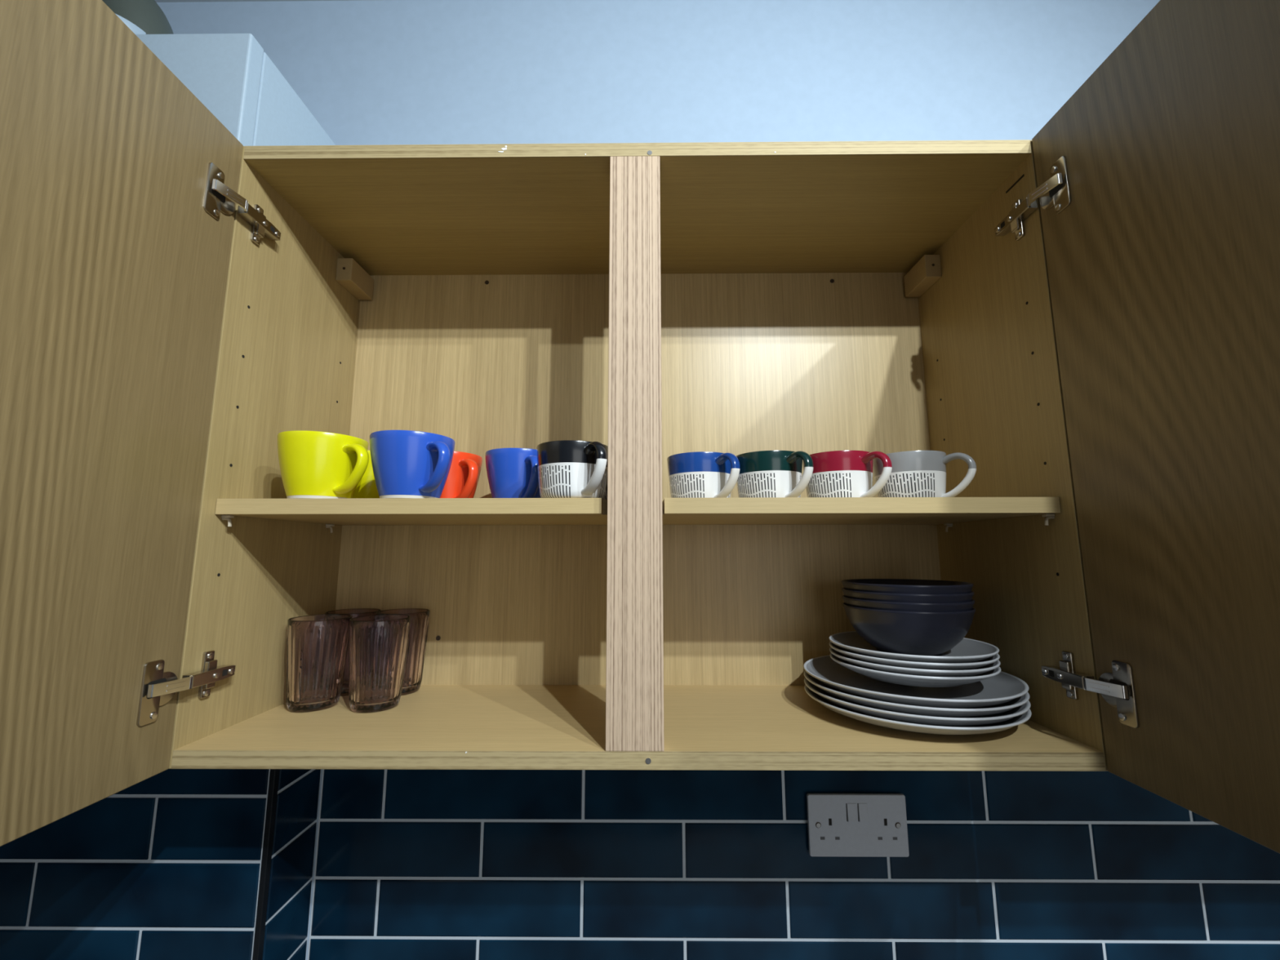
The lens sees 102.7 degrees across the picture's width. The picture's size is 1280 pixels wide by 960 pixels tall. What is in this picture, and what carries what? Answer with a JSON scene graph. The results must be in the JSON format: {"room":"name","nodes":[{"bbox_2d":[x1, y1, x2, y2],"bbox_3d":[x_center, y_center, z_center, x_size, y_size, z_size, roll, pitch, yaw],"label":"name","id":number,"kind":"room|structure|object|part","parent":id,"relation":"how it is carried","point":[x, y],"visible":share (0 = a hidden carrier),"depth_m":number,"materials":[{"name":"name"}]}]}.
{"room":"kitchen","nodes":[
{"label":"kitchen","id":0,"kind":"room"},
{"bbox_2d":[0,768,321,959],"bbox_3d":[-1.347,0.582,0.724,1.713,0.498,0.109,0,-8,0],"label":"wall","id":1,"kind":"structure","parent":0,"point":[166,865],"depth_m":0.68,"materials":[{"name":"tile"}]},
{"bbox_2d":[252,768,279,959],"bbox_3d":[-0.494,0.573,0.666,0.007,0.498,0.009,0,-8,0],"label":"trim","id":2,"kind":"structure","parent":1,"relation":"attached to","point":[261,913],"depth_m":0.67,"materials":[{"name":"black metal"}]},
{"bbox_2d":[154,0,355,2],"bbox_3d":[-0.215,-1.143,-0.290,4.000,0.080,2.775,0,-8,0],"label":"ceiling","id":3,"kind":"structure","parent":0,"point":[156,1],"depth_m":0.98,"materials":[{"name":"paint"}]},
{"bbox_2d":[156,0,1279,959],"bbox_3d":[-0.203,0.402,0.842,4.000,2.664,0.101,0,-8,0],"label":"wall","id":4,"kind":"structure","parent":0,"point":[409,864],"depth_m":0.78,"materials":[{"name":"tile"}]},
{"bbox_2d":[102,0,335,146],"bbox_3d":[-0.727,-0.331,0.778,0.405,0.999,0.244,0,-8,0],"label":"boiler","id":5,"kind":"object","parent":4,"relation":"attached to","point":[232,75],"visible":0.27,"depth_m":0.69,"materials":[{"name":"metal"}]},
{"bbox_2d":[0,0,1279,853],"bbox_3d":[-0.007,-0.073,0.466,1.000,0.720,0.772,0,-8,0],"label":"upper cabinet","id":6,"kind":"object","parent":4,"relation":"attached to","point":[1085,310],"visible":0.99,"depth_m":0.58,"materials":[{"name":"brown wood"}]},
{"bbox_3d":[-0.496,-0.091,0.334,0.018,0.719,0.497,0,-8,0],"label":"door","id":7,"kind":"part","parent":6,"relation":"part of","materials":[{"name":"brown wood"}]},
{"bbox_2d":[136,659,177,726],"bbox_3d":[-0.486,0.212,0.518,0.002,0.060,0.040,0,-8,0],"label":"hinge","id":8,"kind":"object","parent":6,"relation":"on","point":[157,700],"depth_m":0.51,"materials":[{"name":"silver metal"}]},
{"bbox_3d":[-0.476,0.210,0.521,0.007,0.013,0.042,-1,-8,9],"label":"arm","id":9,"kind":"part","parent":6,"relation":"part of","materials":[{"name":"silver metal"}]},
{"bbox_3d":[-0.483,0.218,0.573,0.008,0.050,0.012,0,-8,0],"label":"mounting plate","id":10,"kind":"part","parent":6,"relation":"part of","materials":[{"name":"silver metal"}]},
{"bbox_2d":[203,162,235,219],"bbox_3d":[-0.487,-0.329,0.595,0.002,0.060,0.040,0,-8,0],"label":"hinge","id":11,"kind":"object","parent":6,"relation":"on","point":[219,181],"depth_m":0.59,"materials":[{"name":"silver metal"}]},
{"bbox_3d":[-0.476,-0.332,0.597,0.007,0.013,0.042,-1,-8,9],"label":"arm","id":12,"kind":"part","parent":6,"relation":"part of","materials":[{"name":"silver metal"}]},
{"bbox_3d":[-0.484,-0.324,0.649,0.008,0.050,0.012,0,-8,0],"label":"mounting plate","id":13,"kind":"part","parent":6,"relation":"part of","materials":[{"name":"silver metal"}]},
{"bbox_3d":[-0.496,-0.037,0.717,0.018,0.720,0.274,0,-8,0],"label":"panel","id":14,"kind":"part","parent":6,"relation":"part of","materials":[{"name":"brown wood"}]},
{"bbox_2d":[285,613,351,712],"bbox_3d":[-0.438,0.246,0.694,0.075,0.116,0.075,0,-8,0],"label":"tumbler","id":15,"kind":"object","parent":6,"relation":"on","point":[317,645],"visible":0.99,"depth_m":0.67,"materials":[{"name":"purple glass"}]},
{"bbox_2d":[324,608,381,696],"bbox_3d":[-0.434,0.257,0.769,0.075,0.116,0.075,5,-10,-33],"label":"tumbler","id":16,"kind":"object","parent":6,"relation":"on","point":[360,611],"visible":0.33,"depth_m":0.75,"materials":[{"name":"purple glass"}]},
{"bbox_2d":[348,613,410,712],"bbox_3d":[-0.354,0.246,0.692,0.075,0.116,0.075,2,-8,-17],"label":"tumbler","id":17,"kind":"object","parent":6,"relation":"on","point":[378,644],"visible":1,"depth_m":0.67,"materials":[{"name":"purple glass"}]},
{"bbox_2d":[375,608,430,695],"bbox_3d":[-0.358,0.256,0.767,0.075,0.116,0.075,-6,-10,38],"label":"tumbler","id":18,"kind":"object","parent":6,"relation":"on","point":[420,618],"visible":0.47,"depth_m":0.75,"materials":[{"name":"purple glass"}]},
{"bbox_3d":[-0.006,-0.055,0.595,0.061,0.684,0.035,0,-8,0],"label":"post","id":19,"kind":"part","parent":6,"relation":"part of","materials":[{"name":"beige wood"}]},
{"bbox_3d":[-0.005,-0.386,0.760,0.964,0.018,0.267,0,-8,0],"label":"panel","id":20,"kind":"part","parent":6,"relation":"part of","materials":[{"name":"brown wood"}]},
{"bbox_2d":[215,497,1060,525],"bbox_3d":[-0.004,0.046,0.706,0.962,0.018,0.248,0,-8,0],"label":"shelf","id":21,"kind":"object","parent":6,"relation":"attached to","point":[768,510],"visible":0.85,"depth_m":0.59,"materials":[{"name":"brown wood"}]},
{"bbox_2d":[276,430,368,498],"bbox_3d":[-0.386,-0.012,0.634,0.112,0.078,0.097,2,-8,-12],"label":"mug","id":22,"kind":"object","parent":21,"relation":"on","point":[313,464],"visible":0.95,"depth_m":0.60,"materials":[{"name":"yellow ceramic"}]},
{"bbox_3d":[-0.343,-0.014,0.610,0.042,0.060,0.018,-4,-9,24],"label":"handle","id":23,"kind":"part","parent":22,"relation":"part of","materials":[{"name":"yellow ceramic"}]},
{"bbox_2d":[351,450,379,497],"bbox_3d":[-0.399,0.004,0.748,0.113,0.078,0.097,-6,-10,34],"label":"mug","id":24,"kind":"object","parent":21,"relation":"on","point":[366,487],"visible":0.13,"depth_m":0.70,"materials":[{"name":"yellow ceramic"}]},
{"bbox_2d":[369,430,455,497],"bbox_3d":[-0.279,-0.013,0.623,0.097,0.078,0.112,2,-8,-15],"label":"mug","id":25,"kind":"object","parent":21,"relation":"on","point":[406,464],"visible":0.89,"depth_m":0.59,"materials":[{"name":"ceramic"}]},
{"bbox_3d":[-0.238,-0.016,0.596,0.042,0.060,0.018,-6,-10,38],"label":"handle","id":26,"kind":"part","parent":25,"relation":"part of","materials":[{"name":"ceramic"}]},
{"bbox_2d":[440,451,482,497],"bbox_3d":[-0.281,0.003,0.739,0.097,0.078,0.113,2,-8,-12],"label":"mug","id":27,"kind":"object","parent":21,"relation":"on","point":[462,481],"visible":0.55,"depth_m":0.71,"materials":[{"name":"orange ceramic"}]},
{"bbox_3d":[-0.240,0.000,0.710,0.042,0.060,0.018,-7,-11,41],"label":"handle","id":28,"kind":"part","parent":27,"relation":"part of","materials":[{"name":"orange ceramic"}]},
{"bbox_2d":[484,448,540,497],"bbox_3d":[-0.165,0.001,0.729,0.112,0.078,0.097,-4,-9,23],"label":"mug","id":29,"kind":"object","parent":21,"relation":"on","point":[512,473],"visible":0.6,"depth_m":0.69,"materials":[{"name":"ceramic"}]},
{"bbox_3d":[-0.144,-0.004,0.684,0.018,0.060,0.042,5,-9,-30],"label":"handle","id":30,"kind":"part","parent":29,"relation":"part of","materials":[{"name":"ceramic"}]},
{"bbox_2d":[536,440,608,499],"bbox_3d":[-0.072,-0.008,0.624,0.112,0.066,0.090,-4,-9,25],"label":"mug","id":31,"kind":"object","parent":21,"relation":"on","point":[567,468],"visible":0.84,"depth_m":0.59,"materials":[{"name":"white ceramic"}]},
{"bbox_3d":[-0.051,-0.014,0.580,0.016,0.060,0.041,5,-9,-32],"label":"handle","id":32,"kind":"part","parent":31,"relation":"part of","materials":[{"name":"white ceramic"}]},
{"bbox_2d":[604,483,607,499],"bbox_3d":[-0.010,0.003,0.698,0.112,0.066,0.090,-4,-9,28],"label":"mug","id":33,"kind":"object","parent":21,"relation":"on","point":[606,495],"visible":0.02,"depth_m":0.67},
{"bbox_2d":[666,451,740,497],"bbox_3d":[0.092,0.002,0.691,0.112,0.066,0.090,-4,-9,28],"label":"mug","id":34,"kind":"object","parent":21,"relation":"on","point":[698,474],"visible":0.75,"depth_m":0.66,"materials":[{"name":"white ceramic"}]},
{"bbox_3d":[0.111,-0.005,0.647,0.016,0.060,0.041,4,-9,-29],"label":"handle","id":35,"kind":"part","parent":34,"relation":"part of","materials":[{"name":"ceramic"}]},
{"bbox_2d":[736,450,813,497],"bbox_3d":[0.172,0.000,0.677,0.090,0.066,0.112,-1,-8,5],"label":"mug","id":36,"kind":"object","parent":21,"relation":"on","point":[762,473],"visible":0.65,"depth_m":0.65,"materials":[{"name":"white ceramic"}]},
{"bbox_3d":[0.199,-0.006,0.637,0.016,0.060,0.041,4,-9,-26],"label":"handle","id":37,"kind":"part","parent":36,"relation":"part of","materials":[{"name":"ceramic"}]},
{"bbox_2d":[802,449,892,497],"bbox_3d":[0.276,0.000,0.683,0.112,0.066,0.090,-4,-9,28],"label":"mug","id":38,"kind":"object","parent":21,"relation":"on","point":[835,473],"visible":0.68,"depth_m":0.65,"materials":[{"name":"white ceramic"}]},
{"bbox_3d":[0.295,-0.006,0.638,0.016,0.060,0.041,4,-9,-29],"label":"handle","id":39,"kind":"part","parent":38,"relation":"part of","materials":[{"name":"ceramic"}]},
{"bbox_2d":[872,450,976,497],"bbox_3d":[0.366,0.000,0.678,0.090,0.066,0.113,2,-8,-12],"label":"mug","id":40,"kind":"object","parent":21,"relation":"on","point":[914,473],"visible":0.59,"depth_m":0.65,"materials":[{"name":"white ceramic"}]},
{"bbox_3d":[0.403,-0.005,0.648,0.016,0.060,0.041,7,-11,-43],"label":"handle","id":41,"kind":"part","parent":40,"relation":"part of","materials":[{"name":"white ceramic"}]},
{"bbox_3d":[-0.004,-0.020,0.846,0.964,0.720,0.006,0,-8,0],"label":"panel","id":42,"kind":"part","parent":6,"relation":"part of","materials":[{"name":"brown wood"}]},
{"bbox_3d":[-0.004,0.309,0.662,0.964,0.018,0.267,0,-8,0],"label":"panel","id":43,"kind":"part","parent":6,"relation":"part of","materials":[{"name":"brown wood"}]},
{"bbox_2d":[804,684,1031,734],"bbox_3d":[0.346,0.287,0.659,0.254,0.022,0.254,0,-8,0],"label":"dinner plate","id":44,"kind":"object","parent":6,"relation":"on","point":[1005,725],"visible":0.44,"depth_m":0.56,"materials":[{"name":"grey ceramic"}]},
{"bbox_2d":[804,677,1031,725],"bbox_3d":[0.346,0.278,0.660,0.254,0.022,0.254,0,-8,0],"label":"dinner plate","id":45,"kind":"object","parent":44,"relation":"on","point":[894,716],"visible":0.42,"depth_m":0.56,"materials":[{"name":"grey ceramic"}]},
{"bbox_2d":[804,670,1030,717],"bbox_3d":[0.346,0.269,0.661,0.254,0.022,0.254,0,-8,0],"label":"dinner plate","id":46,"kind":"object","parent":45,"relation":"on","point":[887,706],"visible":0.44,"depth_m":0.56,"materials":[{"name":"grey ceramic"}]},
{"bbox_2d":[803,654,1028,708],"bbox_3d":[0.346,0.260,0.662,0.254,0.022,0.254,0,-8,0],"label":"dinner plate","id":47,"kind":"object","parent":46,"relation":"on","point":[1003,687],"visible":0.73,"depth_m":0.62,"materials":[{"name":"grey ceramic"}]},
{"bbox_2d":[830,653,1000,687],"bbox_3d":[0.351,0.243,0.664,0.195,0.020,0.195,0,-8,0],"label":"plate","id":48,"kind":"object","parent":47,"relation":"on","point":[896,678],"visible":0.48,"depth_m":0.59,"materials":[{"name":"grey ceramic"}]},
{"bbox_2d":[829,647,1000,676],"bbox_3d":[0.351,0.235,0.665,0.195,0.020,0.195,0,-8,0],"label":"plate","id":49,"kind":"object","parent":48,"relation":"on","point":[931,673],"visible":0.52,"depth_m":0.59,"materials":[{"name":"grey ceramic"}]},
{"bbox_2d":[829,641,999,670],"bbox_3d":[0.351,0.228,0.666,0.195,0.020,0.195,0,-8,0],"label":"plate","id":50,"kind":"object","parent":49,"relation":"on","point":[922,665],"visible":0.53,"depth_m":0.59,"materials":[{"name":"grey ceramic"}]},
{"bbox_2d":[829,631,999,663],"bbox_3d":[0.351,0.221,0.667,0.195,0.020,0.195,0,-8,0],"label":"plate","id":51,"kind":"object","parent":50,"relation":"on","point":[967,651],"visible":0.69,"depth_m":0.64,"materials":[{"name":"grey ceramic"}]},
{"bbox_2d":[842,602,975,656],"bbox_3d":[0.353,0.196,0.676,0.156,0.058,0.156,0,-8,0],"label":"bowl","id":52,"kind":"object","parent":51,"relation":"on","point":[907,633],"visible":0.87,"depth_m":0.62,"materials":[{"name":"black ceramic"}]},
{"bbox_2d":[842,595,974,612],"bbox_3d":[0.353,0.185,0.677,0.156,0.058,0.156,0,-8,0],"label":"bowl","id":53,"kind":"object","parent":52,"relation":"on","point":[877,605],"visible":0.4,"depth_m":0.61,"materials":[{"name":"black ceramic"}]},
{"bbox_2d":[841,587,973,603],"bbox_3d":[0.353,0.175,0.679,0.156,0.058,0.156,0,-8,0],"label":"bowl","id":54,"kind":"object","parent":53,"relation":"on","point":[882,597],"visible":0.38,"depth_m":0.62,"materials":[{"name":"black ceramic"}]},
{"bbox_2d":[841,578,973,594],"bbox_3d":[0.353,0.165,0.680,0.156,0.058,0.156,0,-8,0],"label":"bowl","id":55,"kind":"object","parent":54,"relation":"on","point":[908,586],"visible":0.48,"depth_m":0.64,"materials":[{"name":"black ceramic"}]},
{"bbox_3d":[0.486,-0.039,0.709,0.018,0.720,0.274,0,-8,0],"label":"panel","id":56,"kind":"part","parent":6,"relation":"part of","materials":[{"name":"brown wood"}]},
{"bbox_3d":[0.472,-0.326,0.641,0.008,0.050,0.012,0,-8,0],"label":"mounting plate","id":57,"kind":"part","parent":6,"relation":"part of","materials":[{"name":"silver metal"}]},
{"bbox_3d":[0.464,-0.334,0.590,0.007,0.013,0.042,1,-8,-8],"label":"arm","id":58,"kind":"part","parent":6,"relation":"part of","materials":[{"name":"silver metal"}]},
{"bbox_2d":[1040,155,1071,213],"bbox_3d":[0.474,-0.331,0.587,0.002,0.060,0.040,0,-8,1],"label":"hinge","id":59,"kind":"object","parent":6,"relation":"on","point":[1055,174],"depth_m":0.58,"materials":[{"name":"silver metal"}]},
{"bbox_3d":[0.473,0.215,0.565,0.008,0.050,0.012,0,-8,0],"label":"mounting plate","id":60,"kind":"part","parent":6,"relation":"part of","materials":[{"name":"silver metal"}]},
{"bbox_3d":[0.464,0.208,0.513,0.007,0.013,0.042,1,-8,-8],"label":"arm","id":61,"kind":"part","parent":6,"relation":"part of","materials":[{"name":"silver metal"}]},
{"bbox_2d":[1098,660,1139,728],"bbox_3d":[0.475,0.210,0.510,0.002,0.060,0.040,0,-8,1],"label":"hinge","id":62,"kind":"object","parent":6,"relation":"on","point":[1119,699],"depth_m":0.50,"materials":[{"name":"silver metal"}]},
{"bbox_3d":[0.480,-0.093,0.326,0.018,0.719,0.497,0,-8,1],"label":"door","id":63,"kind":"part","parent":6,"relation":"part of","materials":[{"name":"brown wood"}]},
{"bbox_2d":[806,793,909,857],"bbox_3d":[0.324,0.514,0.764,0.146,0.085,0.013,0,-8,0],"label":"double socket","id":64,"kind":"object","parent":4,"relation":"attached to","point":[840,824],"visible":1,"depth_m":0.76,"materials":[{"name":"plastic"}]},
{"bbox_2d":[846,803,857,822],"bbox_3d":[0.316,0.495,0.761,0.013,0.025,0.002,0,-8,0],"label":"rocker switch","id":65,"kind":"object","parent":64,"relation":"attached to","point":[851,808],"depth_m":0.76,"materials":[{"name":"plastic"}]},
{"bbox_2d":[857,803,868,822],"bbox_3d":[0.333,0.495,0.761,0.013,0.025,0.002,0,-8,0],"label":"rocker switch","id":66,"kind":"object","parent":64,"relation":"attached to","point":[863,808],"depth_m":0.76,"materials":[{"name":"plastic"}]}
]}

